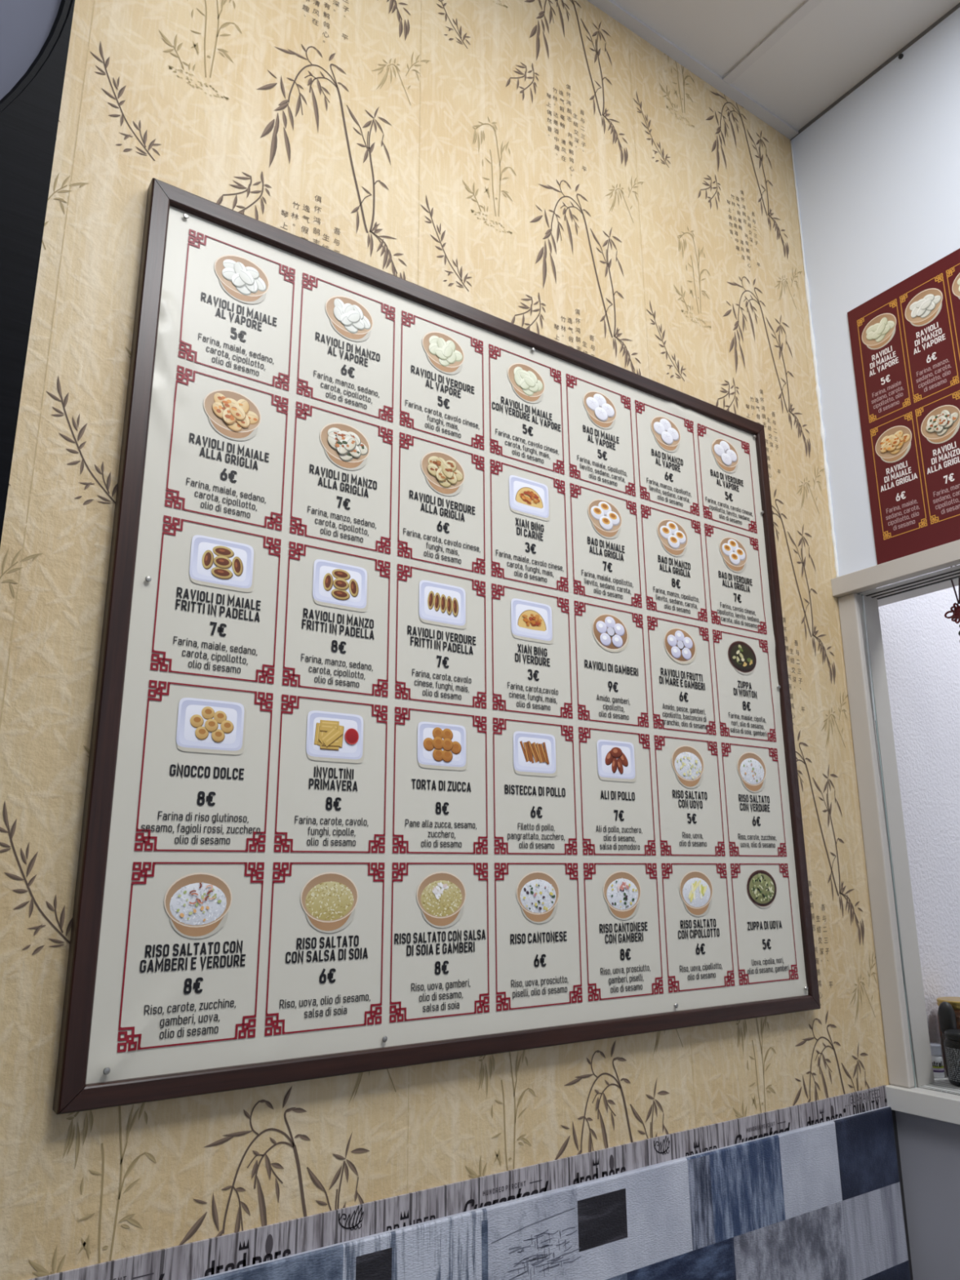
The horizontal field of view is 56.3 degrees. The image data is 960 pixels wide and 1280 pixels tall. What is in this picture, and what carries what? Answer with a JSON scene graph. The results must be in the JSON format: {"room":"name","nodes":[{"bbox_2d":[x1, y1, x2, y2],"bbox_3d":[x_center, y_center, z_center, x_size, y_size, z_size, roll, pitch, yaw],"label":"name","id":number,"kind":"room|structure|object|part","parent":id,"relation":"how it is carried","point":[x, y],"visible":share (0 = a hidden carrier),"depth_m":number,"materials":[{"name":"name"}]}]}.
{"room":"chinese restaurant","nodes":[
{"label":"chinese restaurant","id":0,"kind":"room"},
{"bbox_2d":[0,0,959,1279],"bbox_3d":[0.164,0.126,1.554,6.222,3.330,0.103,9,-18,-33],"label":"wall","id":1,"kind":"structure","parent":0,"point":[543,167],"depth_m":1.45,"materials":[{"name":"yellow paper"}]},
{"bbox_2d":[52,177,820,1114],"bbox_3d":[0.078,0.019,1.442,1.281,1.172,0.027,9,-18,-33],"label":"menu board","id":2,"kind":"object","parent":1,"relation":"attached to","point":[442,710],"visible":1,"depth_m":1.31,"materials":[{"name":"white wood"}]},
{"bbox_3d":[-0.442,-0.066,1.102,0.026,1.171,0.026,9,-18,-33],"label":"frame rail","id":3,"kind":"part","parent":2,"relation":"part of","materials":[{"name":"brown wood"}]},
{"bbox_3d":[-0.334,0.365,1.054,0.158,0.203,0.004,9,-18,-33],"label":"menu panel","id":4,"kind":"part","parent":2,"relation":"part of","materials":[{"name":"white paper"}]},
{"bbox_2d":[164,872,231,938],"bbox_3d":[-0.335,0.316,1.067,0.081,0.076,0.002,9,-18,-33],"label":"picture","id":5,"kind":"object","parent":2,"relation":"attached to","point":[197,905],"depth_m":1.07},
{"bbox_3d":[-0.336,0.157,1.110,0.158,0.203,0.001,9,-18,-33],"label":"menu panel","id":6,"kind":"part","parent":2,"relation":"part of","materials":[{"name":"white paper"}]},
{"bbox_2d":[176,697,246,755],"bbox_3d":[-0.335,0.108,1.123,0.086,0.067,0.001,9,-18,-33],"label":"picture","id":7,"kind":"object","parent":2,"relation":"attached to","point":[205,726],"depth_m":1.12},
{"bbox_3d":[-0.338,-0.051,1.165,0.158,0.203,0.001,9,-18,-33],"label":"menu panel","id":8,"kind":"part","parent":2,"relation":"part of","materials":[{"name":"white paper"}]},
{"bbox_2d":[189,534,255,592],"bbox_3d":[-0.337,-0.100,1.178,0.086,0.067,0.001,9,-18,-33],"label":"picture","id":9,"kind":"object","parent":2,"relation":"attached to","point":[219,563],"depth_m":1.18},
{"bbox_3d":[-0.339,-0.259,1.219,0.158,0.203,0.002,9,-18,-33],"label":"menu panel","id":10,"kind":"part","parent":2,"relation":"part of","materials":[{"name":"white paper"}]},
{"bbox_2d":[203,389,261,440],"bbox_3d":[-0.339,-0.310,1.232,0.081,0.073,0.003,9,-18,-33],"label":"picture","id":11,"kind":"object","parent":2,"relation":"attached to","point":[228,415],"depth_m":1.23},
{"bbox_3d":[-0.341,-0.468,1.274,0.158,0.203,0.003,10,-18,-34],"label":"menu panel","id":12,"kind":"part","parent":2,"relation":"part of","materials":[{"name":"white paper"}]},
{"bbox_2d":[214,254,269,303],"bbox_3d":[-0.341,-0.518,1.287,0.081,0.073,0.002,9,-18,-33],"label":"picture","id":13,"kind":"object","parent":2,"relation":"attached to","point":[238,278],"depth_m":1.29},
{"bbox_3d":[-0.194,0.389,1.147,0.158,0.203,0.001,9,-18,-33],"label":"menu panel","id":14,"kind":"part","parent":2,"relation":"part of","materials":[{"name":"white paper"}]},
{"bbox_2d":[300,871,358,933],"bbox_3d":[-0.194,0.339,1.160,0.081,0.076,0.001,9,-18,-33],"label":"picture","id":15,"kind":"object","parent":2,"relation":"attached to","point":[329,900],"depth_m":1.16},
{"bbox_3d":[-0.195,0.181,1.202,0.158,0.203,0.001,9,-18,-33],"label":"menu panel","id":16,"kind":"part","parent":2,"relation":"part of","materials":[{"name":"white paper"}]},
{"bbox_2d":[306,710,364,763],"bbox_3d":[-0.194,0.131,1.215,0.086,0.067,0.002,9,-18,-33],"label":"picture","id":17,"kind":"object","parent":2,"relation":"attached to","point":[332,736],"depth_m":1.21},
{"bbox_3d":[-0.197,-0.028,1.257,0.158,0.203,0.001,9,-18,-33],"label":"menu panel","id":18,"kind":"part","parent":2,"relation":"part of","materials":[{"name":"white paper"}]},
{"bbox_2d":[312,559,368,612],"bbox_3d":[-0.196,-0.077,1.270,0.086,0.067,0.001,9,-18,-33],"label":"picture","id":19,"kind":"object","parent":2,"relation":"attached to","point":[339,585],"depth_m":1.27},
{"bbox_3d":[-0.199,-0.236,1.312,0.158,0.203,0.001,9,-18,-33],"label":"menu panel","id":20,"kind":"part","parent":2,"relation":"part of","materials":[{"name":"white paper"}]},
{"bbox_2d":[320,422,369,470],"bbox_3d":[-0.198,-0.286,1.324,0.081,0.073,0.003,9,-18,-33],"label":"picture","id":21,"kind":"object","parent":2,"relation":"attached to","point":[343,446],"depth_m":1.32},
{"bbox_3d":[-0.200,-0.444,1.367,0.158,0.203,0.001,9,-18,-33],"label":"menu panel","id":22,"kind":"part","parent":2,"relation":"part of","materials":[{"name":"white paper"}]},
{"bbox_2d":[325,295,373,341],"bbox_3d":[-0.200,-0.495,1.379,0.081,0.073,0.002,9,-18,-33],"label":"picture","id":23,"kind":"object","parent":2,"relation":"attached to","point":[348,317],"depth_m":1.38},
{"bbox_3d":[0.082,0.574,1.296,1.280,0.025,0.026,9,-18,-33],"label":"frame rail","id":24,"kind":"part","parent":2,"relation":"part of","materials":[{"name":"brown wood"}]},
{"bbox_3d":[-0.053,0.412,1.240,0.158,0.203,0.001,9,-18,-33],"label":"menu panel","id":25,"kind":"part","parent":2,"relation":"part of","materials":[{"name":"white paper"}]},
{"bbox_3d":[-0.055,0.204,1.294,0.158,0.203,0.001,9,-18,-33],"label":"menu panel","id":26,"kind":"part","parent":2,"relation":"part of","materials":[{"name":"white paper"}]},
{"bbox_3d":[-0.056,-0.004,1.349,0.158,0.203,0.001,9,-18,-33],"label":"menu panel","id":27,"kind":"part","parent":2,"relation":"part of","materials":[{"name":"white paper"}]},
{"bbox_2d":[416,871,466,928],"bbox_3d":[-0.053,0.362,1.252,0.081,0.076,0.001,9,-18,-33],"label":"picture","id":28,"kind":"object","parent":2,"relation":"attached to","point":[441,896],"depth_m":1.25},
{"bbox_3d":[-0.058,-0.213,1.404,0.158,0.203,0.001,9,-18,-33],"label":"menu panel","id":29,"kind":"part","parent":2,"relation":"part of","materials":[{"name":"white paper"}]},
{"bbox_3d":[-0.059,-0.421,1.459,0.158,0.203,0.001,9,-18,-33],"label":"menu panel","id":30,"kind":"part","parent":2,"relation":"part of","materials":[{"name":"white paper"}]},
{"bbox_2d":[417,721,467,770],"bbox_3d":[-0.053,0.155,1.308,0.086,0.067,0.001,9,-18,-33],"label":"picture","id":31,"kind":"object","parent":2,"relation":"attached to","point":[441,745],"depth_m":1.31},
{"bbox_2d":[418,580,466,629],"bbox_3d":[-0.055,-0.054,1.363,0.086,0.067,0.001,9,-18,-33],"label":"picture","id":32,"kind":"object","parent":2,"relation":"attached to","point":[442,604],"depth_m":1.36},
{"bbox_2d":[421,451,464,496],"bbox_3d":[-0.057,-0.263,1.416,0.081,0.073,0.003,9,-18,-33],"label":"picture","id":33,"kind":"object","parent":2,"relation":"attached to","point":[442,473],"depth_m":1.41},
{"bbox_2d":[422,331,464,374],"bbox_3d":[-0.059,-0.471,1.472,0.081,0.073,0.002,9,-18,-33],"label":"picture","id":34,"kind":"object","parent":2,"relation":"attached to","point":[442,352],"depth_m":1.47},
{"bbox_3d":[0.074,-0.534,1.588,1.280,0.028,0.026,9,-18,-33],"label":"frame rail","id":35,"kind":"part","parent":2,"relation":"part of","materials":[{"name":"brown wood"}]},
{"bbox_2d":[507,363,544,403],"bbox_3d":[0.082,-0.448,1.564,0.081,0.073,0.002,9,-18,-33],"label":"picture","id":36,"kind":"object","parent":2,"relation":"attached to","point":[526,381],"depth_m":1.56},
{"bbox_3d":[0.082,-0.398,1.551,0.158,0.203,0.001,9,-18,-33],"label":"menu panel","id":37,"kind":"part","parent":2,"relation":"part of","materials":[{"name":"white paper"}]},
{"bbox_3d":[0.083,-0.190,1.496,0.158,0.203,0.001,9,-18,-33],"label":"menu panel","id":38,"kind":"part","parent":2,"relation":"part of","materials":[{"name":"white paper"}]},
{"bbox_2d":[509,475,550,520],"bbox_3d":[0.085,-0.239,1.509,0.086,0.067,0.002,9,-18,-33],"label":"picture","id":39,"kind":"object","parent":2,"relation":"attached to","point":[529,495],"depth_m":1.51},
{"bbox_3d":[0.085,0.019,1.442,0.158,0.203,0.001,9,-18,-33],"label":"menu panel","id":40,"kind":"part","parent":2,"relation":"part of","materials":[{"name":"white paper"}]},
{"bbox_2d":[511,598,553,644],"bbox_3d":[0.086,-0.030,1.455,0.086,0.067,0.002,9,-18,-33],"label":"picture","id":41,"kind":"object","parent":2,"relation":"attached to","point":[531,619],"depth_m":1.45},
{"bbox_3d":[0.086,0.227,1.387,0.158,0.203,0.001,9,-18,-33],"label":"menu panel","id":42,"kind":"part","parent":2,"relation":"part of","materials":[{"name":"white paper"}]},
{"bbox_2d":[513,731,557,776],"bbox_3d":[0.087,0.178,1.400,0.086,0.067,0.001,9,-18,-33],"label":"picture","id":43,"kind":"object","parent":2,"relation":"attached to","point":[535,753],"depth_m":1.40},
{"bbox_2d":[516,871,559,923],"bbox_3d":[0.088,0.385,1.344,0.081,0.076,0.002,9,-18,-33],"label":"picture","id":44,"kind":"object","parent":2,"relation":"attached to","point":[537,891],"depth_m":1.34},
{"bbox_3d":[0.088,0.435,1.332,0.158,0.203,0.001,9,-18,-33],"label":"menu panel","id":45,"kind":"part","parent":2,"relation":"part of","materials":[{"name":"white paper"}]},
{"bbox_2d":[583,391,616,429],"bbox_3d":[0.222,-0.425,1.656,0.081,0.073,0.002,9,-18,-33],"label":"picture","id":46,"kind":"object","parent":2,"relation":"attached to","point":[599,406],"depth_m":1.66},
{"bbox_3d":[0.222,-0.375,1.643,0.158,0.203,0.001,9,-18,-33],"label":"menu panel","id":47,"kind":"part","parent":2,"relation":"part of","materials":[{"name":"white paper"}]},
{"bbox_2d":[587,498,622,538],"bbox_3d":[0.224,-0.217,1.601,0.081,0.073,0.001,9,-18,-33],"label":"picture","id":48,"kind":"object","parent":2,"relation":"attached to","point":[604,515],"depth_m":1.60},
{"bbox_3d":[0.224,-0.166,1.589,0.158,0.203,0.001,9,-18,-33],"label":"menu panel","id":49,"kind":"part","parent":2,"relation":"part of","materials":[{"name":"white paper"}]},
{"bbox_2d":[592,613,629,652],"bbox_3d":[0.226,-0.012,1.548,0.084,0.068,0.001,9,-18,-33],"label":"picture","id":50,"kind":"object","parent":2,"relation":"attached to","point":[611,632],"depth_m":1.55},
{"bbox_3d":[0.226,0.042,1.534,0.158,0.203,0.001,9,-18,-33],"label":"menu panel","id":51,"kind":"part","parent":2,"relation":"part of","materials":[{"name":"white paper"}]},
{"bbox_2d":[596,739,636,782],"bbox_3d":[0.228,0.201,1.492,0.086,0.067,0.001,9,-18,-33],"label":"picture","id":52,"kind":"object","parent":2,"relation":"attached to","point":[616,759],"depth_m":1.49},
{"bbox_3d":[0.227,0.250,1.479,0.158,0.203,0.001,9,-18,-33],"label":"menu panel","id":53,"kind":"part","parent":2,"relation":"part of","materials":[{"name":"white paper"}]},
{"bbox_2d":[603,871,640,919],"bbox_3d":[0.229,0.408,1.436,0.081,0.076,0.002,9,-18,-33],"label":"picture","id":54,"kind":"object","parent":2,"relation":"attached to","point":[621,889],"depth_m":1.44},
{"bbox_3d":[0.229,0.459,1.424,0.158,0.203,0.001,9,-18,-33],"label":"menu panel","id":55,"kind":"part","parent":2,"relation":"part of","materials":[{"name":"white paper"}]},
{"bbox_2d":[650,416,680,452],"bbox_3d":[0.363,-0.402,1.748,0.081,0.073,0.002,9,-18,-33],"label":"picture","id":56,"kind":"object","parent":2,"relation":"attached to","point":[665,431],"depth_m":1.75},
{"bbox_3d":[0.364,-0.351,1.735,0.158,0.203,0.002,9,-18,-33],"label":"menu panel","id":57,"kind":"part","parent":2,"relation":"part of","materials":[{"name":"white paper"}]},
{"bbox_2d":[657,519,688,556],"bbox_3d":[0.364,-0.193,1.694,0.081,0.073,0.001,9,-18,-33],"label":"picture","id":58,"kind":"object","parent":2,"relation":"attached to","point":[672,534],"depth_m":1.69},
{"bbox_3d":[0.365,-0.143,1.681,0.158,0.203,0.001,9,-18,-33],"label":"menu panel","id":59,"kind":"part","parent":2,"relation":"part of","materials":[{"name":"white paper"}]},
{"bbox_2d":[664,627,697,664],"bbox_3d":[0.367,0.011,1.641,0.084,0.068,0.001,9,-18,-33],"label":"picture","id":60,"kind":"object","parent":2,"relation":"attached to","point":[680,643],"depth_m":1.64},
{"bbox_3d":[0.366,0.065,1.626,0.158,0.203,0.001,9,-18,-33],"label":"menu panel","id":61,"kind":"part","parent":2,"relation":"part of","materials":[{"name":"white paper"}]},
{"bbox_2d":[671,745,703,788],"bbox_3d":[0.368,0.223,1.583,0.081,0.076,0.002,9,-18,-33],"label":"picture","id":62,"kind":"object","parent":2,"relation":"attached to","point":[687,761],"depth_m":1.58},
{"bbox_3d":[0.368,0.274,1.571,0.158,0.203,0.001,9,-18,-33],"label":"menu panel","id":63,"kind":"part","parent":2,"relation":"part of","materials":[{"name":"white paper"}]},
{"bbox_2d":[679,870,712,916],"bbox_3d":[0.370,0.432,1.529,0.081,0.076,0.001,9,-18,-33],"label":"picture","id":64,"kind":"object","parent":2,"relation":"attached to","point":[695,886],"depth_m":1.53},
{"bbox_3d":[0.370,0.482,1.516,0.158,0.203,0.001,9,-18,-33],"label":"menu panel","id":65,"kind":"part","parent":2,"relation":"part of","materials":[{"name":"white paper"}]},
{"bbox_2d":[711,438,738,472],"bbox_3d":[0.504,-0.379,1.841,0.081,0.073,0.002,9,-18,-33],"label":"picture","id":66,"kind":"object","parent":2,"relation":"attached to","point":[725,451],"depth_m":1.84},
{"bbox_3d":[0.504,-0.328,1.827,0.158,0.203,0.002,9,-18,-33],"label":"menu panel","id":67,"kind":"part","parent":2,"relation":"part of","materials":[{"name":"white paper"}]},
{"bbox_2d":[719,537,746,572],"bbox_3d":[0.505,-0.170,1.786,0.081,0.073,0.001,9,-18,-33],"label":"picture","id":68,"kind":"object","parent":2,"relation":"attached to","point":[732,550],"depth_m":1.78},
{"bbox_3d":[0.506,-0.120,1.773,0.158,0.203,0.001,9,-18,-32],"label":"menu panel","id":69,"kind":"part","parent":2,"relation":"part of","materials":[{"name":"white paper"}]},
{"bbox_2d":[728,640,756,675],"bbox_3d":[0.507,0.034,1.732,0.081,0.066,0.001,9,-18,-33],"label":"picture","id":70,"kind":"object","parent":2,"relation":"attached to","point":[742,655],"depth_m":1.73},
{"bbox_3d":[0.507,0.088,1.718,0.158,0.203,0.001,9,-18,-33],"label":"menu panel","id":71,"kind":"part","parent":2,"relation":"part of","materials":[{"name":"white paper"}]},
{"bbox_2d":[737,751,766,792],"bbox_3d":[0.509,0.247,1.676,0.081,0.076,0.001,9,-18,-33],"label":"picture","id":72,"kind":"object","parent":2,"relation":"attached to","point":[751,766],"depth_m":1.68},
{"bbox_3d":[0.509,0.297,1.663,0.158,0.203,0.001,9,-18,-33],"label":"menu panel","id":73,"kind":"part","parent":2,"relation":"part of","materials":[{"name":"white paper"}]},
{"bbox_2d":[746,870,776,907],"bbox_3d":[0.510,0.450,1.622,0.081,0.067,0.002,9,-18,-33],"label":"picture","id":74,"kind":"object","parent":2,"relation":"attached to","point":[761,884],"depth_m":1.62},
{"bbox_3d":[0.511,0.505,1.608,0.158,0.203,0.001,9,-18,-33],"label":"menu panel","id":75,"kind":"part","parent":2,"relation":"part of","materials":[{"name":"white paper"}]},
{"bbox_3d":[0.599,0.105,1.784,0.024,1.171,0.026,9,-18,-33],"label":"frame rail","id":76,"kind":"part","parent":2,"relation":"part of","materials":[{"name":"brown wood"}]},
{"bbox_2d":[27,1084,887,1279],"bbox_3d":[-0.800,0.644,0.675,3.811,0.103,0.004,9,-18,-33],"label":"trim","id":77,"kind":"structure","parent":1,"relation":"attached to","point":[216,1255],"depth_m":1.18,"materials":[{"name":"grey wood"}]},
{"bbox_2d":[192,1106,911,1279],"bbox_3d":[-0.794,1.087,0.552,3.808,0.951,0.009,9,-18,-33],"label":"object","id":78,"kind":"object","parent":1,"relation":"attached to","point":[822,1201],"visible":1,"depth_m":1.39,"materials":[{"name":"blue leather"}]},
{"bbox_2d":[790,140,839,577],"bbox_3d":[0.799,-0.711,2.157,0.023,1.194,0.011,9,-18,-33],"label":"trim","id":79,"kind":"structure","parent":1,"relation":"attached to","point":[806,284],"depth_m":2.12,"materials":[{"name":"white"}]},
{"bbox_2d":[891,1110,913,1279],"bbox_3d":[0.787,1.359,1.597,0.035,0.957,0.005,9,-18,-33],"label":"trim","id":80,"kind":"structure","parent":1,"relation":"attached to","point":[893,1112],"depth_m":1.69,"materials":[{"name":"grey"}]},
{"bbox_2d":[586,0,959,140],"bbox_3d":[1.047,-1.809,0.600,6.324,0.122,3.451,9,-18,-33],"label":"ceiling","id":81,"kind":"structure","parent":0,"point":[788,63],"depth_m":2.05,"materials":[{"name":"white paint"}]},
{"bbox_2d":[791,7,959,1279],"bbox_3d":[1.727,-0.131,0.624,0.089,3.330,3.247,9,-18,-33],"label":"wall","id":82,"kind":"structure","parent":0,"point":[877,174],"depth_m":2.03,"materials":[{"name":"white paint"}]},
{"bbox_2d":[831,539,959,1124],"bbox_3d":[1.297,0.262,1.418,0.375,1.066,1.360,9,-18,-33],"label":"window","id":83,"kind":"structure","parent":82,"relation":"in","point":[913,1089],"depth_m":1.83,"materials":[{"name":"grey paint"}]},
{"bbox_3d":[1.306,0.756,1.281,0.375,0.041,1.343,9,-18,-33],"label":"sill","id":84,"kind":"part","parent":83,"relation":"part of","materials":[{"name":"white laminate"}]},
{"bbox_2d":[929,1042,945,1078],"bbox_3d":[0.914,0.843,1.799,0.027,0.061,0.027,9,-18,-33],"label":"bottle","id":85,"kind":"object","parent":83,"relation":"on","point":[935,1048],"visible":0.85,"depth_m":1.79,"materials":[{"name":"white plastic"}]},
{"bbox_2d":[937,1001,956,1077],"bbox_3d":[0.947,0.804,1.808,0.032,0.141,0.032,9,-18,-33],"label":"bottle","id":86,"kind":"object","parent":83,"relation":"on","point":[946,1015],"visible":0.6,"depth_m":1.81,"materials":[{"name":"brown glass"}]},
{"bbox_2d":[936,996,959,1071],"bbox_3d":[0.997,0.814,1.845,0.091,0.140,0.091,9,-18,-33],"label":"glass jar","id":87,"kind":"object","parent":83,"relation":"on","point":[954,1002],"visible":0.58,"depth_m":1.84,"materials":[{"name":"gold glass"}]},
{"bbox_3d":[0.996,0.753,1.861,0.087,0.015,0.087,9,-18,-33],"label":"lid","id":88,"kind":"part","parent":87,"relation":"part of","materials":[{"name":"gold metal"}]},
{"bbox_2d":[943,1029,959,1086],"bbox_3d":[0.948,0.809,1.736,0.085,0.094,0.085,9,-18,-33],"label":"sauce jar","id":89,"kind":"object","parent":83,"relation":"on","point":[952,1042],"visible":1,"depth_m":1.73,"materials":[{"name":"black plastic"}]},
{"bbox_3d":[0.948,0.769,1.747,0.078,0.012,0.078,9,-18,-33],"label":"lid","id":90,"kind":"part","parent":89,"relation":"part of","materials":[{"name":"black plastic"}]},
{"bbox_2d":[945,1046,959,1081],"bbox_3d":[0.940,0.811,1.710,0.083,0.059,0.033,-5,-16,18],"label":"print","id":91,"kind":"object","parent":89,"relation":"attached to","point":[952,1053],"depth_m":1.72,"materials":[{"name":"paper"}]},
{"bbox_2d":[944,577,959,642],"bbox_3d":[0.991,-0.033,1.843,0.020,0.197,0.068,9,-18,-33],"label":"ornament","id":92,"kind":"object","parent":83,"relation":"hanging from","point":[956,613],"visible":1,"depth_m":1.86,"materials":[{"name":"red fabric"}]},
{"bbox_3d":[0.990,-0.102,1.861,0.003,0.056,0.020,9,-18,-33],"label":"hanging cord","id":93,"kind":"part","parent":92,"relation":"part of","materials":[{"name":"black fabric"}]},
{"bbox_2d":[897,53,903,59],"bbox_3d":[0.970,-1.348,2.070,0.008,0.011,0.011,9,-18,-33],"label":"wall hook","id":94,"kind":"object","parent":82,"relation":"attached to","point":[900,55],"visible":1,"depth_m":2.07,"materials":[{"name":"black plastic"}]},
{"bbox_2d":[847,248,959,564],"bbox_3d":[0.955,-0.496,1.862,0.013,0.631,0.360,9,-18,-33],"label":"menu poster","id":95,"kind":"object","parent":82,"relation":"attached to","point":[905,339],"visible":1,"depth_m":1.91,"materials":[{"name":"red paper"}]},
{"bbox_2d":[862,313,896,349],"bbox_3d":[0.892,-0.690,2.007,0.002,0.081,0.084,9,-18,-33],"label":"picture","id":96,"kind":"object","parent":95,"relation":"attached to","point":[878,330],"depth_m":2.01},
{"bbox_3d":[0.893,-0.618,1.988,0.003,0.261,0.097,9,-18,-33],"label":"menu panel","id":97,"kind":"part","parent":95,"relation":"part of","materials":[{"name":"red paper"}]},
{"bbox_2d":[875,425,911,462],"bbox_3d":[0.890,-0.422,1.934,0.005,0.081,0.084,9,-18,-33],"label":"picture","id":98,"kind":"object","parent":95,"relation":"attached to","point":[893,443],"depth_m":1.93},
{"bbox_3d":[0.892,-0.350,1.916,0.003,0.261,0.097,9,-18,-33],"label":"menu panel","id":99,"kind":"part","parent":95,"relation":"part of","materials":[{"name":"red paper"}]},
{"bbox_2d":[905,288,942,326],"bbox_3d":[0.951,-0.712,1.923,0.002,0.081,0.084,9,-18,-33],"label":"picture","id":100,"kind":"object","parent":95,"relation":"attached to","point":[923,306],"depth_m":1.92},
{"bbox_3d":[0.952,-0.641,1.904,0.003,0.261,0.097,9,-18,-33],"label":"menu panel","id":101,"kind":"part","parent":95,"relation":"part of","materials":[{"name":"red paper"}]},
{"bbox_3d":[0.951,-0.373,1.832,0.003,0.261,0.097,9,-18,-33],"label":"menu panel","id":102,"kind":"part","parent":95,"relation":"part of","materials":[{"name":"red paper"}]},
{"bbox_2d":[920,404,959,444],"bbox_3d":[0.949,-0.444,1.850,0.005,0.081,0.084,9,-18,-33],"label":"picture","id":103,"kind":"object","parent":95,"relation":"attached to","point":[940,424],"depth_m":1.85},
{"bbox_3d":[1.010,-0.663,1.820,0.003,0.261,0.097,9,-18,-33],"label":"menu panel","id":104,"kind":"part","parent":95,"relation":"part of","materials":[{"name":"red paper"}]},
{"bbox_2d":[951,272,959,299],"bbox_3d":[1.010,-0.735,1.839,0.002,0.081,0.084,9,-18,-33],"label":"picture","id":105,"kind":"object","parent":95,"relation":"attached to","point":[955,276],"depth_m":1.87},
{"bbox_3d":[1.072,1.418,-0.250,6.324,0.102,3.451,9,-18,-33],"label":"floor","id":106,"kind":"structure","parent":0,"visible":0},
{"bbox_2d":[0,0,75,546],"bbox_3d":[-0.743,-0.091,0.488,0.849,3.220,0.031,9,-18,-33],"label":"wall","id":107,"kind":"structure","parent":106,"relation":"on","point":[35,34],"depth_m":0.80,"materials":[{"name":"black paint"}]}
]}

